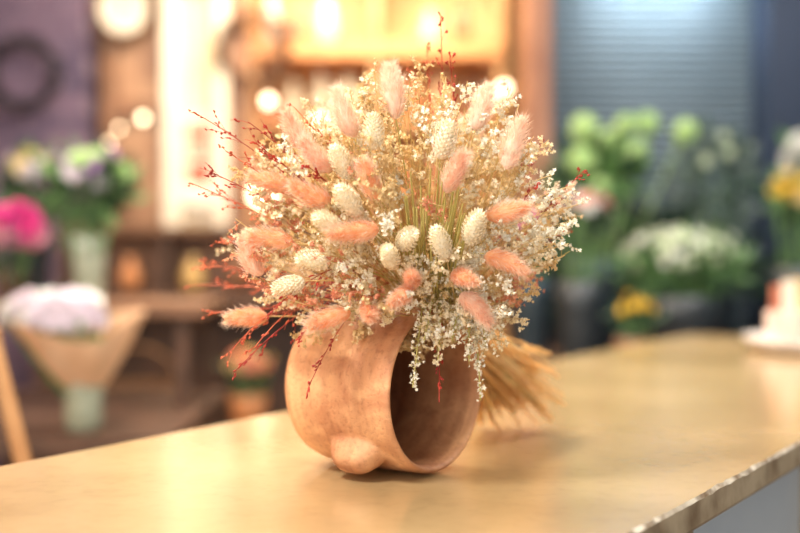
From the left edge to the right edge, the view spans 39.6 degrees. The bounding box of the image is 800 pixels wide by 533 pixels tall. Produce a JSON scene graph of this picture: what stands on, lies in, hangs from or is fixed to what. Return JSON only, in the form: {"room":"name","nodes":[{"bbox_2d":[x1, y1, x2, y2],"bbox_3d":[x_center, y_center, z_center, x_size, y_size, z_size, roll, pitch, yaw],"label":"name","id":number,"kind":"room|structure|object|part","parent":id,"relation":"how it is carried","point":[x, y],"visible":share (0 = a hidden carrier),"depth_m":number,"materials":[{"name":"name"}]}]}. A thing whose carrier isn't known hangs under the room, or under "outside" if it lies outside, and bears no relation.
{"room":"plant shop","nodes":[
{"label":"plant shop","id":0,"kind":"room"},
{"bbox_2d":[0,0,101,388],"bbox_3d":[-1.820,-0.389,4.742,1.100,2.900,0.500,0,1,0],"label":"wall","id":1,"kind":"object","parent":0,"point":[74,109],"visible":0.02,"depth_m":4.49,"materials":[{"name":"purple paint"}]},
{"bbox_2d":[0,30,64,114],"bbox_3d":[-1.504,-0.770,4.412,0.338,0.343,0.103,0,1,0],"label":"twig wreath","id":2,"kind":"object","parent":1,"relation":"attached to","point":[31,41],"visible":1,"depth_m":4.41,"materials":[{"name":"wicker"}]},
{"bbox_2d":[91,0,156,41],"bbox_3d":[-1.130,-1.054,4.542,0.270,0.270,0.030,0,1,0],"label":"wall clock","id":3,"kind":"object","parent":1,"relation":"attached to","point":[130,11],"visible":0.97,"depth_m":4.54,"materials":[{"name":"beige paint"}]},
{"bbox_2d":[265,0,519,342],"bbox_3d":[0.000,-0.395,5.042,5.000,2.900,0.100,0,1,0],"label":"wall","id":4,"kind":"structure","parent":0,"point":[401,19],"depth_m":4.98,"materials":[{"name":"paint"}]},
{"bbox_2d":[485,0,485,80],"label":"string lights","id":5,"kind":"object","parent":4,"relation":"hanging from","point":[485,0],"depth_m":3.88},
{"bbox_2d":[520,0,551,347],"bbox_3d":[0.475,-0.369,3.913,0.075,2.900,0.300,0,1,0],"label":"wood column","id":6,"kind":"structure","parent":0,"point":[535,15],"depth_m":3.76,"materials":[{"name":"brown wood"}]},
{"bbox_2d":[749,0,799,331],"bbox_3d":[1.620,-0.370,3.943,0.720,2.900,0.300,0,1,0],"label":"wall","id":7,"kind":"structure","parent":0,"point":[775,24],"depth_m":3.80,"materials":[{"name":"paint"}]},
{"bbox_2d":[551,0,750,347],"bbox_3d":[0.890,-0.376,4.004,0.740,2.909,0.047,0,1,0],"label":"roller shutter","id":8,"kind":"object","parent":7,"relation":"attached to","point":[673,60],"visible":0.23,"depth_m":3.98,"materials":[{"name":"grey metal"}]},
{"bbox_3d":[0.000,-1.825,1.959,6.000,0.100,7.400,0,1,0],"label":"ceiling","id":9,"kind":"structure","parent":0,"visible":0},
{"bbox_2d":[105,0,110,145],"label":"string lights","id":10,"kind":"object","parent":9,"relation":"hanging from","point":[106,137],"depth_m":3.78},
{"bbox_2d":[118,0,118,58],"label":"string lights","id":11,"kind":"object","parent":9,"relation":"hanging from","point":[118,0],"depth_m":3.83},
{"bbox_2d":[117,82,121,130],"label":"string lights","id":12,"kind":"object","parent":9,"relation":"hanging from","point":[119,127],"depth_m":3.84},
{"bbox_2d":[139,0,146,121],"label":"string lights","id":13,"kind":"object","parent":9,"relation":"hanging from","point":[142,117],"depth_m":3.88},
{"bbox_2d":[313,110,321,128],"label":"string lights","id":14,"kind":"object","parent":9,"relation":"hanging from","point":[318,111],"depth_m":3.83},
{"bbox_3d":[0.000,1.174,2.027,6.000,0.100,7.400,0,1,0],"label":"floor","id":15,"kind":"structure","parent":0,"visible":0},
{"bbox_2d":[0,328,30,463],"bbox_3d":[-0.680,0.598,1.827,0.665,1.067,0.358,0,1,0],"label":"wooden easel","id":16,"kind":"object","parent":15,"relation":"on","point":[10,413],"visible":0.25,"depth_m":1.66,"materials":[{"name":"brown wood"}]},
{"bbox_2d":[0,427,201,465],"bbox_3d":[-0.620,0.834,3.770,1.300,0.500,0.500,0,1,0],"label":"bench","id":17,"kind":"object","parent":15,"relation":"on","point":[4,460],"visible":0.02,"depth_m":3.52,"materials":[{"name":"brown wood"}]},
{"bbox_2d":[104,345,175,388],"bbox_3d":[-0.880,0.424,3.751,0.274,0.316,0.274,0,1,0],"label":"wicker basket","id":18,"kind":"object","parent":17,"relation":"on","point":[142,384],"visible":0.09,"depth_m":3.83,"materials":[{"name":"brown wicker"}]},
{"bbox_2d":[212,347,274,421],"bbox_3d":[-0.512,0.423,3.673,0.226,0.322,0.197,0,1,0],"label":"potted plant","id":19,"kind":"object","parent":17,"relation":"on","point":[245,404],"visible":0.84,"depth_m":3.62,"materials":[{"name":"orange ceramic"}]},
{"bbox_2d":[0,297,227,455],"bbox_3d":[-0.970,0.601,2.714,0.980,1.015,0.780,0,1,0],"label":"wooden table","id":20,"kind":"object","parent":15,"relation":"on","point":[128,414],"visible":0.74,"depth_m":2.73,"materials":[{"name":"brown wood"}]},
{"bbox_2d":[0,140,61,294],"bbox_3d":[-0.989,-0.130,2.990,0.208,0.431,0.222,-1,1,-26],"label":"vase","id":21,"kind":"object","parent":20,"relation":"on","point":[20,165],"visible":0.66,"depth_m":2.96,"materials":[{"name":"green plant"}]},
{"bbox_2d":[0,200,63,302],"bbox_3d":[-0.970,-0.038,2.784,0.242,0.257,0.213,0,1,0],"label":"vase","id":22,"kind":"object","parent":20,"relation":"on","point":[22,221],"visible":0.95,"depth_m":2.75,"materials":[{"name":"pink plant"}]},
{"bbox_2d":[0,282,145,433],"bbox_3d":[-0.708,0.193,2.402,0.306,0.328,0.241,0,1,0],"label":"bouquet","id":23,"kind":"object","parent":20,"relation":"on","point":[79,362],"visible":1,"depth_m":2.34,"materials":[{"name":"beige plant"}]},
{"bbox_2d":[31,136,152,298],"bbox_3d":[-0.801,-0.124,2.851,0.331,0.426,0.308,0,1,0],"label":"vase","id":24,"kind":"object","parent":20,"relation":"on","point":[101,167],"visible":0.97,"depth_m":2.82,"materials":[{"name":"green plant"}]},
{"bbox_2d":[101,0,247,308],"bbox_3d":[-0.930,-0.111,4.619,0.590,2.350,0.080,0,1,0],"label":"door","id":25,"kind":"structure","parent":15,"relation":"on","point":[181,73],"depth_m":4.61,"materials":[{"name":"beige paint"}]},
{"bbox_2d":[183,113,214,218],"bbox_3d":[-0.835,-0.416,4.617,0.130,0.440,0.017,0,1,0],"label":"poster","id":26,"kind":"object","parent":25,"relation":"attached to","point":[198,143],"visible":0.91,"depth_m":4.61,"materials":[{"name":"beige paint"}]},
{"bbox_2d":[211,6,293,89],"bbox_3d":[-0.604,-0.894,4.549,0.342,0.343,0.100,0,1,0],"label":"twig wreath","id":27,"kind":"object","parent":25,"relation":"attached to","point":[282,36],"visible":0.99,"depth_m":4.55,"materials":[{"name":"brown wicker"}]},
{"bbox_2d":[34,226,378,426],"bbox_3d":[-0.700,0.458,4.312,1.400,1.228,0.300,0,1,0],"label":"shelf","id":28,"kind":"object","parent":15,"relation":"on","point":[142,261],"visible":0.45,"depth_m":4.39,"materials":[{"name":"brown wood"}]},
{"bbox_3d":[-0.700,0.584,4.314,1.400,0.975,0.300,0,1,0],"label":"table frame","id":29,"kind":"part","parent":28,"relation":"part of","materials":[{"name":"brown wood"}]},
{"bbox_2d":[248,0,504,339],"bbox_3d":[-0.100,-0.240,4.801,1.075,2.600,0.350,0,1,0],"label":"wall shelf unit","id":30,"kind":"object","parent":15,"relation":"on","point":[334,53],"visible":0.26,"depth_m":4.71,"materials":[{"name":"brown wood"}]},
{"bbox_2d":[261,0,261,29],"label":"string lights","id":31,"kind":"object","parent":30,"relation":"hanging from","point":[261,0],"depth_m":3.78},
{"bbox_2d":[262,0,273,138],"label":"string lights","id":32,"kind":"object","parent":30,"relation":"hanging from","point":[268,100],"depth_m":3.88},
{"bbox_2d":[318,0,318,98],"label":"string lights","id":33,"kind":"object","parent":30,"relation":"hanging from","point":[318,0],"depth_m":3.83},
{"bbox_2d":[499,0,508,93],"label":"string lights","id":34,"kind":"object","parent":30,"relation":"hanging from","point":[502,88],"depth_m":3.78},
{"bbox_2d":[0,333,799,532],"bbox_3d":[0.097,0.666,1.269,0.610,0.950,2.970,1,2,35],"label":"countertop","id":35,"kind":"structure","parent":15,"relation":"on","point":[687,433],"depth_m":1.07,"materials":[{"name":"beige wood"}]},
{"bbox_2d":[285,304,481,473],"bbox_3d":[-0.019,0.115,1.084,0.138,0.160,0.160,1,2,37],"label":"terracotta pot","id":36,"kind":"object","parent":35,"relation":"on","point":[361,411],"visible":0.78,"depth_m":1.04,"materials":[{"name":"ceramic"}]},
{"bbox_2d":[183,11,590,430],"bbox_3d":[0.030,-0.023,1.094,0.483,0.432,0.336,-1,1,-29],"label":"flower bouquet","id":37,"kind":"object","parent":36,"relation":"in","point":[454,283],"visible":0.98,"depth_m":0.98,"materials":[{"name":"beige plant"}]},
{"bbox_2d":[743,278,799,354],"bbox_3d":[0.830,0.095,2.223,0.276,0.146,0.276,0,1,0],"label":"cake","id":38,"kind":"object","parent":35,"relation":"on","point":[781,335],"visible":1,"depth_m":2.21,"materials":[{"name":"white food"}]},
{"bbox_3d":[0.830,0.154,2.224,0.276,0.029,0.276,0,1,0],"label":"dish","id":39,"kind":"part","parent":38,"relation":"part of","materials":[{"name":"white ceramic"}]},
{"bbox_2d":[533,348,560,361],"bbox_3d":[0.920,0.685,3.317,1.220,0.818,0.720,0,1,0],"label":"stand","id":40,"kind":"object","parent":15,"relation":"on","point":[556,354],"visible":0.02,"depth_m":3.42,"materials":[{"name":"brown wood"}]},
{"bbox_2d":[495,202,560,357],"bbox_3d":[0.385,0.029,3.369,0.224,0.489,0.243,0,1,0],"label":"bucket","id":41,"kind":"object","parent":40,"relation":"on","point":[537,332],"visible":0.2,"depth_m":3.33,"materials":[{"name":"grey metal"}]},
{"bbox_2d":[538,181,618,357],"bbox_3d":[0.495,0.020,3.080,0.214,0.519,0.240,0,1,0],"label":"potted flowers","id":42,"kind":"object","parent":40,"relation":"on","point":[580,301],"visible":0.77,"depth_m":3.04,"materials":[{"name":"grey metal"}]},
{"bbox_2d":[532,111,698,350],"bbox_3d":[0.622,-0.102,3.416,0.394,0.748,0.453,-1,2,-36],"label":"flowers","id":43,"kind":"object","parent":40,"relation":"on","point":[602,159],"visible":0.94,"depth_m":3.38,"materials":[{"name":"green plant"}]},
{"bbox_2d":[602,288,669,347],"bbox_3d":[0.608,0.165,2.864,0.173,0.235,0.161,0,1,0],"label":"pot","id":44,"kind":"object","parent":40,"relation":"on","point":[641,303],"visible":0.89,"depth_m":2.84,"materials":[{"name":"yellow plant"}]},
{"bbox_2d":[603,222,758,340],"bbox_3d":[0.787,0.074,3.103,0.360,0.409,0.374,-1,2,-44],"label":"flowers","id":45,"kind":"object","parent":40,"relation":"on","point":[698,305],"visible":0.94,"depth_m":3.02,"materials":[{"name":"green plant"}]},
{"bbox_2d":[657,115,764,334],"bbox_3d":[0.972,-0.104,3.482,0.349,0.749,0.249,0,1,0],"label":"bunch","id":46,"kind":"object","parent":40,"relation":"on","point":[726,149],"visible":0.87,"depth_m":3.45,"materials":[{"name":"green plant"}]},
{"bbox_2d":[755,166,799,284],"bbox_3d":[1.096,-0.002,3.042,0.236,0.566,0.247,1,1,24],"label":"bucket","id":47,"kind":"object","parent":40,"relation":"on","point":[784,187],"visible":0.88,"depth_m":3.03,"materials":[{"name":"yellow plant"}]},
{"bbox_2d":[767,128,799,265],"bbox_3d":[1.314,-0.097,3.413,0.347,0.737,0.267,0,1,0],"label":"bucket","id":48,"kind":"object","parent":40,"relation":"on","point":[790,157],"visible":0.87,"depth_m":3.40,"materials":[{"name":"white plant"}]},
{"bbox_2d":[533,186,789,344],"bbox_3d":[0.846,0.397,3.753,0.961,1.374,0.330,0,1,0],"label":"foliage","id":49,"kind":"object","parent":15,"relation":"on","point":[656,218],"visible":0.16,"depth_m":3.71,"materials":[{"name":"green plant"}]}
]}

